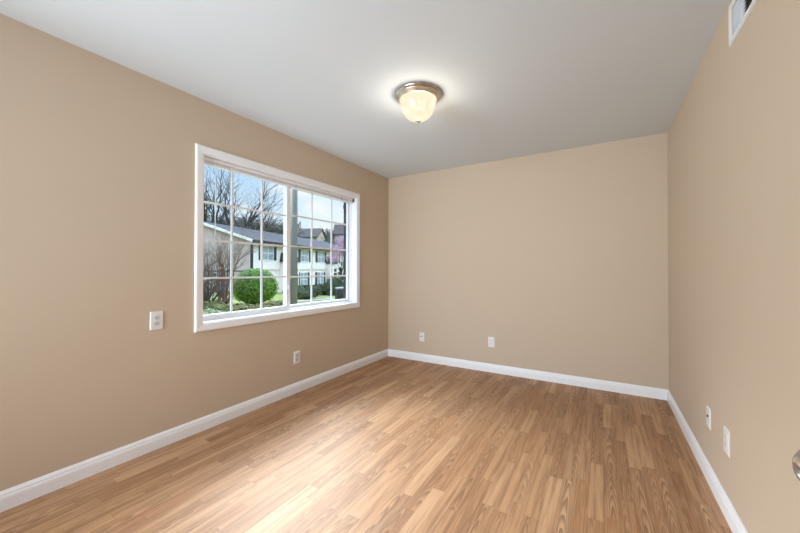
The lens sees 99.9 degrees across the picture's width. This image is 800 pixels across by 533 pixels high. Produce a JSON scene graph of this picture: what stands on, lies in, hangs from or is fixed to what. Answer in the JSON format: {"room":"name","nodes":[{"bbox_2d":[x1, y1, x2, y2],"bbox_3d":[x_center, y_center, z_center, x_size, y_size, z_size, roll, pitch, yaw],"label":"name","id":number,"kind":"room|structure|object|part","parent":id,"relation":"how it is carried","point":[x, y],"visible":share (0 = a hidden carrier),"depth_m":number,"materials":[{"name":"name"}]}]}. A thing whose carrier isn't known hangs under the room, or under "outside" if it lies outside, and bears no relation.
{"room":"empty bedroom","nodes":[
{"label":"empty bedroom","id":0,"kind":"room"},
{"bbox_2d":[0,13,387,491],"bbox_3d":[-1.555,-0.015,2.475,0.160,2.440,5.377,0,-1,31],"label":"wall","id":1,"kind":"structure","parent":0,"point":[97,153],"depth_m":2.04,"materials":[{"name":"beige paint"}]},
{"bbox_2d":[150,311,162,330],"bbox_3d":[-1.607,0.357,2.223,0.008,0.122,0.077,0,-1,31],"label":"wall outlet","id":2,"kind":"object","parent":1,"relation":"attached to","point":[156,317],"visible":1,"depth_m":2.22,"materials":[{"name":"white plastic"}]},
{"bbox_2d":[0,349,387,512],"bbox_3d":[-1.481,1.157,2.420,0.015,0.096,5.137,0,-1,31],"label":"baseboard","id":3,"kind":"structure","parent":1,"relation":"attached to","point":[17,495],"depth_m":2.18,"materials":[{"name":"white paint"}]},
{"bbox_2d":[194,143,359,332],"bbox_3d":[-1.052,-0.200,3.294,0.176,1.369,1.919,0,-1,31],"label":"window","id":4,"kind":"structure","parent":1,"relation":"in","point":[351,271],"depth_m":3.05,"materials":[{"name":"white paint"}]},
{"bbox_3d":[-1.296,-0.202,2.903,0.028,1.211,0.860,0,-1,31],"label":"sash","id":5,"kind":"part","parent":4,"relation":"part of","materials":[{"name":"white plastic"}]},
{"bbox_3d":[-1.075,-0.200,3.308,0.075,1.255,1.805,0,-1,31],"label":"frame","id":6,"kind":"part","parent":4,"relation":"part of","materials":[{"name":"white plastic"}]},
{"bbox_2d":[204,156,353,240],"bbox_3d":[-1.025,-0.506,3.280,0.045,0.626,1.787,0,-1,31],"label":"window blind","id":7,"kind":"object","parent":4,"relation":"attached to","point":[207,161],"visible":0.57,"depth_m":2.98,"materials":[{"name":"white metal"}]},
{"bbox_3d":[-1.031,-0.806,3.276,0.032,0.026,1.763,0,-1,31],"label":"head rail","id":8,"kind":"part","parent":7,"relation":"part of","materials":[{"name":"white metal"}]},
{"bbox_3d":[-1.031,-0.771,3.276,0.028,0.011,1.759,0,-1,31],"label":"rail","id":9,"kind":"part","parent":7,"relation":"part of","materials":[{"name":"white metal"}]},
{"bbox_3d":[-0.873,-0.194,3.664,0.028,1.211,0.961,0,-1,31],"label":"sash","id":10,"kind":"part","parent":4,"relation":"part of","materials":[{"name":"white plastic"}]},
{"bbox_2d":[294,351,299,363],"bbox_3d":[-0.992,0.876,3.242,0.008,0.118,0.074,0,-1,31],"label":"wall outlet","id":11,"kind":"object","parent":1,"relation":"attached to","point":[297,353],"visible":1,"depth_m":3.24,"materials":[{"name":"white plastic"}]},
{"bbox_2d":[0,0,729,178],"bbox_3d":[-0.200,-1.300,1.671,3.321,0.120,5.377,0,-1,31],"label":"ceiling","id":12,"kind":"structure","parent":0,"point":[514,78],"depth_m":2.02,"materials":[{"name":"paint"}]},
{"bbox_2d":[395,82,441,123],"bbox_3d":[0.130,-1.127,2.414,0.338,0.213,0.338,0,-1,31],"label":"ceiling light","id":13,"kind":"object","parent":12,"relation":"attached to","point":[417,100],"visible":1,"depth_m":2.32,"materials":[{"name":"white glass"}]},
{"bbox_3d":[0.130,-1.122,2.414,0.257,0.148,0.257,0,-1,31],"label":"lamp shade","id":14,"kind":"part","parent":13,"relation":"part of","materials":[{"name":"white glass"}]},
{"bbox_2d":[0,356,731,532],"bbox_3d":[-0.203,1.260,1.649,3.321,0.120,5.377,0,-1,31],"label":"floor","id":15,"kind":"structure","parent":0,"point":[389,444],"depth_m":1.98,"materials":[{"name":"brown wood"}]},
{"bbox_2d":[388,133,668,389],"bbox_3d":[1.223,0.000,3.870,3.161,2.440,0.120,0,-1,31],"label":"wall","id":16,"kind":"structure","parent":0,"point":[560,257],"depth_m":3.62,"materials":[{"name":"beige paint"}]},
{"bbox_2d":[420,332,423,340],"bbox_3d":[0.282,0.911,4.352,0.068,0.112,0.011,0,-1,31],"label":"wall jack","id":17,"kind":"object","parent":16,"relation":"attached to","point":[421,334],"visible":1,"depth_m":4.35,"materials":[{"name":"white plastic"}]},
{"bbox_2d":[488,337,494,347],"bbox_3d":[1.056,0.873,3.888,0.074,0.118,0.008,0,-1,31],"label":"wall outlet","id":18,"kind":"object","parent":16,"relation":"attached to","point":[491,340],"visible":1,"depth_m":3.88,"materials":[{"name":"white plastic"}]},
{"bbox_2d":[388,349,667,399],"bbox_3d":[1.135,1.172,3.833,3.041,0.096,0.015,0,-1,31],"label":"baseboard","id":19,"kind":"structure","parent":16,"relation":"attached to","point":[644,391],"depth_m":3.60,"materials":[{"name":"white paint"}]},
{"bbox_2d":[667,0,799,532],"bbox_3d":[1.170,-0.026,0.835,0.120,2.440,5.137,0,-1,31],"label":"wall","id":20,"kind":"structure","parent":0,"point":[733,138],"depth_m":1.42,"materials":[{"name":"beige paint"}]},
{"bbox_2d":[667,390,747,532],"bbox_3d":[1.423,1.151,1.378,0.015,0.096,3.927,0,-1,31],"label":"baseboard","id":21,"kind":"structure","parent":20,"relation":"attached to","point":[730,514],"depth_m":1.84,"materials":[{"name":"white paint"}]},
{"bbox_2d":[706,405,710,429],"bbox_3d":[1.738,0.852,1.899,0.011,0.115,0.070,0,-1,31],"label":"wall jack","id":22,"kind":"object","parent":20,"relation":"attached to","point":[708,410],"visible":1,"depth_m":1.89,"materials":[{"name":"white plastic"}]},
{"bbox_2d":[724,425,729,457],"bbox_3d":[1.572,0.841,1.621,0.008,0.122,0.078,0,-1,31],"label":"wall outlet","id":23,"kind":"object","parent":20,"relation":"attached to","point":[726,431],"visible":1,"depth_m":1.61,"materials":[{"name":"white plastic"}]},
{"bbox_2d":[728,0,756,46],"bbox_3d":[1.460,-1.112,1.370,0.088,0.187,0.397,0,-1,31],"label":"air vent","id":24,"kind":"object","parent":20,"relation":"in","point":[742,9],"visible":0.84,"depth_m":1.48,"materials":[{"name":"white metal"}]},
{"bbox_2d":[792,450,799,480],"bbox_3d":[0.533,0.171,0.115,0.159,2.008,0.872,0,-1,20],"label":"door knob","id":25,"kind":"object","parent":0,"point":[796,458],"depth_m":0.50,"materials":[{"name":"silver metal"}]},
{"label":"outside","id":26,"kind":"structure","parent":0,"visible":0},
{"bbox_2d":[210,293,334,304],"bbox_3d":[-99.995,-3.879,130.538,407.737,15.053,386.938,0,-1,31],"label":"lawn","id":27,"kind":"structure","parent":26,"point":[279,296],"depth_m":22.63,"materials":[{"name":"green plant"}]},
{"bbox_2d":[203,299,227,308],"bbox_3d":[-6.439,1.450,11.601,1.251,0.652,1.125,0,0,0],"label":"shrub","id":28,"kind":"object","parent":27,"relation":"on","point":[206,303],"visible":0.31,"depth_m":11.36,"materials":[{"name":"green plant"}]},
{"bbox_2d":[203,308,227,314],"bbox_3d":[-5.721,1.478,10.015,1.209,0.515,1.101,0,-1,22],"label":"shrub","id":29,"kind":"object","parent":27,"relation":"on","point":[212,310],"visible":0.25,"depth_m":9.84,"materials":[{"name":"green plant"}]},
{"bbox_2d":[203,243,239,300],"bbox_3d":[-6.984,0.334,11.557,2.781,2.815,3.165,0,-1,6],"label":"bare shrub","id":30,"kind":"object","parent":27,"relation":"on","point":[208,292],"visible":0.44,"depth_m":11.83,"materials":[{"name":"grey plant"}]},
{"bbox_2d":[206,302,238,311],"bbox_3d":[-5.774,1.448,10.997,1.336,0.580,1.151,0,0,0],"label":"shrub","id":31,"kind":"object","parent":27,"relation":"on","point":[222,306],"visible":0.32,"depth_m":10.72,"materials":[{"name":"green plant"}]},
{"bbox_2d":[206,270,245,297],"bbox_3d":[-12.701,1.269,23.990,3.524,2.097,0.100,0,0,0],"label":"rail fence","id":32,"kind":"object","parent":27,"relation":"on","point":[214,270],"visible":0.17,"depth_m":23.97,"materials":[{"name":"brown wood"}]},
{"bbox_2d":[205,170,249,227],"bbox_3d":[-34.130,-7.016,54.047,21.911,20.475,12.343,0,-1,13],"label":"bare tree","id":33,"kind":"object","parent":27,"relation":"on","point":[219,170],"visible":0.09,"depth_m":51.88,"materials":[{"name":"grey plant"}]},
{"bbox_2d":[203,219,269,303],"bbox_3d":[-6.202,-0.189,12.562,3.490,3.916,2.794,0,-1,-25],"label":"crape myrtle","id":34,"kind":"object","parent":27,"relation":"on","point":[224,294],"visible":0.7,"depth_m":12.50,"materials":[{"name":"brown plant"}]},
{"bbox_2d":[225,214,247,227],"bbox_3d":[-50.862,-9.191,104.334,9.749,14.891,9.490,0,-1,31],"label":"tree","id":35,"kind":"object","parent":27,"relation":"on","point":[240,214],"visible":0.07,"depth_m":103.83,"materials":[{"name":"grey plant"}]},
{"bbox_2d":[204,166,282,228],"bbox_3d":[-24.973,-7.863,47.219,19.398,21.945,18.720,0,-1,15],"label":"bare tree","id":36,"kind":"object","parent":27,"relation":"on","point":[225,209],"visible":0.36,"depth_m":47.28,"materials":[{"name":"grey plant"}]},
{"bbox_2d":[233,303,254,310],"bbox_3d":[-5.345,1.479,11.188,1.394,0.542,1.176,0,0,0],"label":"shrub","id":37,"kind":"object","parent":27,"relation":"on","point":[242,306],"visible":0.27,"depth_m":10.91,"materials":[{"name":"green plant"}]},
{"bbox_2d":[225,182,282,235],"bbox_3d":[-19.988,-5.890,48.476,10.531,18.132,15.832,0,0,-3],"label":"bare tree","id":38,"kind":"object","parent":27,"relation":"on","point":[270,218],"visible":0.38,"depth_m":49.38,"materials":[{"name":"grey plant"}]},
{"bbox_2d":[233,268,278,303],"bbox_3d":[-6.080,0.811,14.194,1.892,1.556,1.840,0,0,0],"label":"round bush","id":39,"kind":"object","parent":27,"relation":"on","point":[248,292],"visible":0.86,"depth_m":13.62,"materials":[{"name":"green plant"}]},
{"bbox_2d":[251,303,276,308],"bbox_3d":[-4.670,1.488,11.385,1.310,0.511,1.154,0,0,0],"label":"shrub","id":40,"kind":"object","parent":27,"relation":"on","point":[257,306],"visible":0.31,"depth_m":11.26,"materials":[{"name":"green plant"}]},
{"bbox_2d":[255,219,281,232],"bbox_3d":[-37.832,-7.487,95.836,10.659,13.525,10.395,0,-1,31],"label":"tree","id":41,"kind":"object","parent":27,"relation":"on","point":[260,219],"visible":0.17,"depth_m":94.68,"materials":[{"name":"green plant"}]},
{"bbox_2d":[260,220,281,233],"bbox_3d":[-36.584,-7.579,96.169,8.749,13.718,7.766,0,-1,31],"label":"tree","id":42,"kind":"object","parent":27,"relation":"on","point":[269,220],"visible":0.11,"depth_m":94.91,"materials":[{"name":"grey plant"}]},
{"bbox_2d":[203,222,343,293],"bbox_3d":[-16.423,-0.629,46.026,14.450,7.890,25.770,0,-1,16],"label":"townhouse","id":43,"kind":"structure","parent":27,"relation":"on","point":[272,255],"depth_m":36.59,"materials":[{"name":"white"}]},
{"bbox_3d":[-13.677,-1.378,34.826,0.015,1.360,1.650,0,-1,16],"label":"pane","id":44,"kind":"part","parent":43,"relation":"part of","materials":[{"name":"glass"}]},
{"bbox_2d":[274,247,276,260],"bbox_3d":[-13.343,-1.368,35.922,0.062,1.460,0.480,0,-1,16],"label":"shutter","id":45,"kind":"object","parent":43,"relation":"hanging from","point":[275,248],"depth_m":35.96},
{"bbox_2d":[298,249,300,261],"bbox_3d":[-12.059,-1.328,40.401,0.062,1.460,0.480,0,-1,16],"label":"shutter","id":46,"kind":"object","parent":43,"relation":"hanging from","point":[299,250],"depth_m":40.35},
{"bbox_3d":[-11.899,1.607,41.520,0.015,1.650,1.500,0,-1,16],"label":"pane","id":47,"kind":"part","parent":43,"relation":"part of","materials":[{"name":"glass"}]},
{"bbox_3d":[-11.761,-1.318,41.507,0.015,1.360,1.650,0,-1,16],"label":"pane","id":48,"kind":"part","parent":43,"relation":"part of","materials":[{"name":"glass"}]},
{"bbox_3d":[-10.770,1.643,45.461,0.015,1.650,1.500,0,-1,16],"label":"pane","id":49,"kind":"part","parent":43,"relation":"part of","materials":[{"name":"glass"}]},
{"bbox_3d":[-10.659,-1.283,45.352,0.015,1.360,1.650,0,-1,16],"label":"pane","id":50,"kind":"part","parent":43,"relation":"part of","materials":[{"name":"glass"}]},
{"bbox_2d":[264,300,282,306],"bbox_3d":[-4.373,1.471,11.986,1.349,0.582,1.112,0,0,0],"label":"shrub","id":51,"kind":"object","parent":27,"relation":"on","point":[277,303],"visible":0.23,"depth_m":11.75,"materials":[{"name":"green plant"}]},
{"bbox_2d":[270,221,282,233],"bbox_3d":[-35.268,-6.968,96.086,9.812,12.498,9.247,0,-1,31],"label":"tree","id":52,"kind":"object","parent":27,"relation":"on","point":[281,221],"visible":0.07,"depth_m":94.66,"materials":[{"name":"green plant"}]},
{"bbox_2d":[277,221,306,237],"bbox_3d":[-32.051,-7.646,96.107,11.209,13.861,11.498,0,-1,31],"label":"tree","id":53,"kind":"object","parent":27,"relation":"on","point":[299,221],"visible":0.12,"depth_m":95.18,"materials":[{"name":"green plant"}]},
{"bbox_2d":[290,189,297,304],"bbox_3d":[-2.839,-2.025,9.018,0.189,7.850,0.189,0,-1,31],"label":"utility pole","id":54,"kind":"object","parent":27,"relation":"on","point":[294,193],"visible":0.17,"depth_m":8.93,"materials":[{"name":"grey wood"}]},
{"bbox_2d":[297,287,316,298],"bbox_3d":[-6.467,1.804,22.027,2.086,0.983,1.811,0,0,0],"label":"shrub","id":55,"kind":"object","parent":27,"relation":"on","point":[302,293],"visible":0.48,"depth_m":21.44,"materials":[{"name":"green plant"}]},
{"bbox_2d":[301,284,321,295],"bbox_3d":[-7.412,1.987,26.492,2.500,1.189,1.816,0,0,0],"label":"shrub","id":56,"kind":"object","parent":27,"relation":"on","point":[315,289],"visible":0.3,"depth_m":26.27,"materials":[{"name":"green plant"}]},
{"bbox_2d":[298,228,326,240],"bbox_3d":[-33.041,-7.995,120.551,11.000,11.250,10.400,0,-1,6],"label":"house","id":57,"kind":"structure","parent":27,"relation":"on","point":[318,233],"depth_m":118.23,"materials":[{"name":"beige"}]},
{"bbox_2d":[297,298,334,301],"bbox_3d":[-4.705,2.086,20.939,0.669,0.461,8.605,0,-1,21],"label":"path","id":58,"kind":"structure","parent":27,"relation":"on","point":[327,298],"depth_m":19.89,"materials":[{"name":"grey concrete"}]},
{"bbox_2d":[308,285,325,294],"bbox_3d":[-7.501,2.119,28.987,2.826,1.089,1.784,0,0,0],"label":"shrub","id":59,"kind":"object","parent":27,"relation":"on","point":[321,287],"visible":0.24,"depth_m":28.69,"materials":[{"name":"green plant"}]},
{"bbox_2d":[325,228,333,238],"bbox_3d":[-31.054,-12.757,150.158,8.025,9.804,8.203,0,-1,31],"label":"tree","id":60,"kind":"object","parent":27,"relation":"on","point":[328,231],"visible":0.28,"depth_m":148.43,"materials":[{"name":"grey plant"}]},
{"bbox_2d":[322,235,342,245],"bbox_3d":[-18.870,-4.789,96.457,11.770,8.191,11.620,0,-1,31],"label":"tree","id":61,"kind":"object","parent":27,"relation":"on","point":[333,242],"visible":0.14,"depth_m":94.75,"materials":[{"name":"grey plant"}]},
{"bbox_2d":[323,277,342,295],"bbox_3d":[-5.590,1.783,29.039,2.252,2.046,1.864,0,0,0],"label":"shrub","id":62,"kind":"object","parent":27,"relation":"on","point":[336,282],"visible":0.56,"depth_m":28.46,"materials":[{"name":"green plant"}]},
{"bbox_2d":[326,235,343,280],"bbox_3d":[-5.275,-0.141,31.717,4.630,5.794,3.913,0,-1,42],"label":"tree","id":63,"kind":"object","parent":27,"relation":"on","point":[340,242],"visible":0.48,"depth_m":31.02,"materials":[{"name":"pink plant"}]},
{"bbox_2d":[333,224,343,240],"bbox_3d":[-18.668,-8.924,116.053,8.000,11.050,9.400,0,-1,-7],"label":"house","id":64,"kind":"structure","parent":27,"relation":"on","point":[338,231],"depth_m":112.57,"materials":[{"name":"beige"}]},
{"bbox_2d":[335,287,342,299],"bbox_3d":[-3.103,1.568,18.287,0.935,0.918,0.935,0,-1,-17],"label":"air conditioner","id":65,"kind":"object","parent":27,"relation":"on","point":[338,290],"visible":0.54,"depth_m":17.90,"materials":[{"name":"metal"}]}
]}

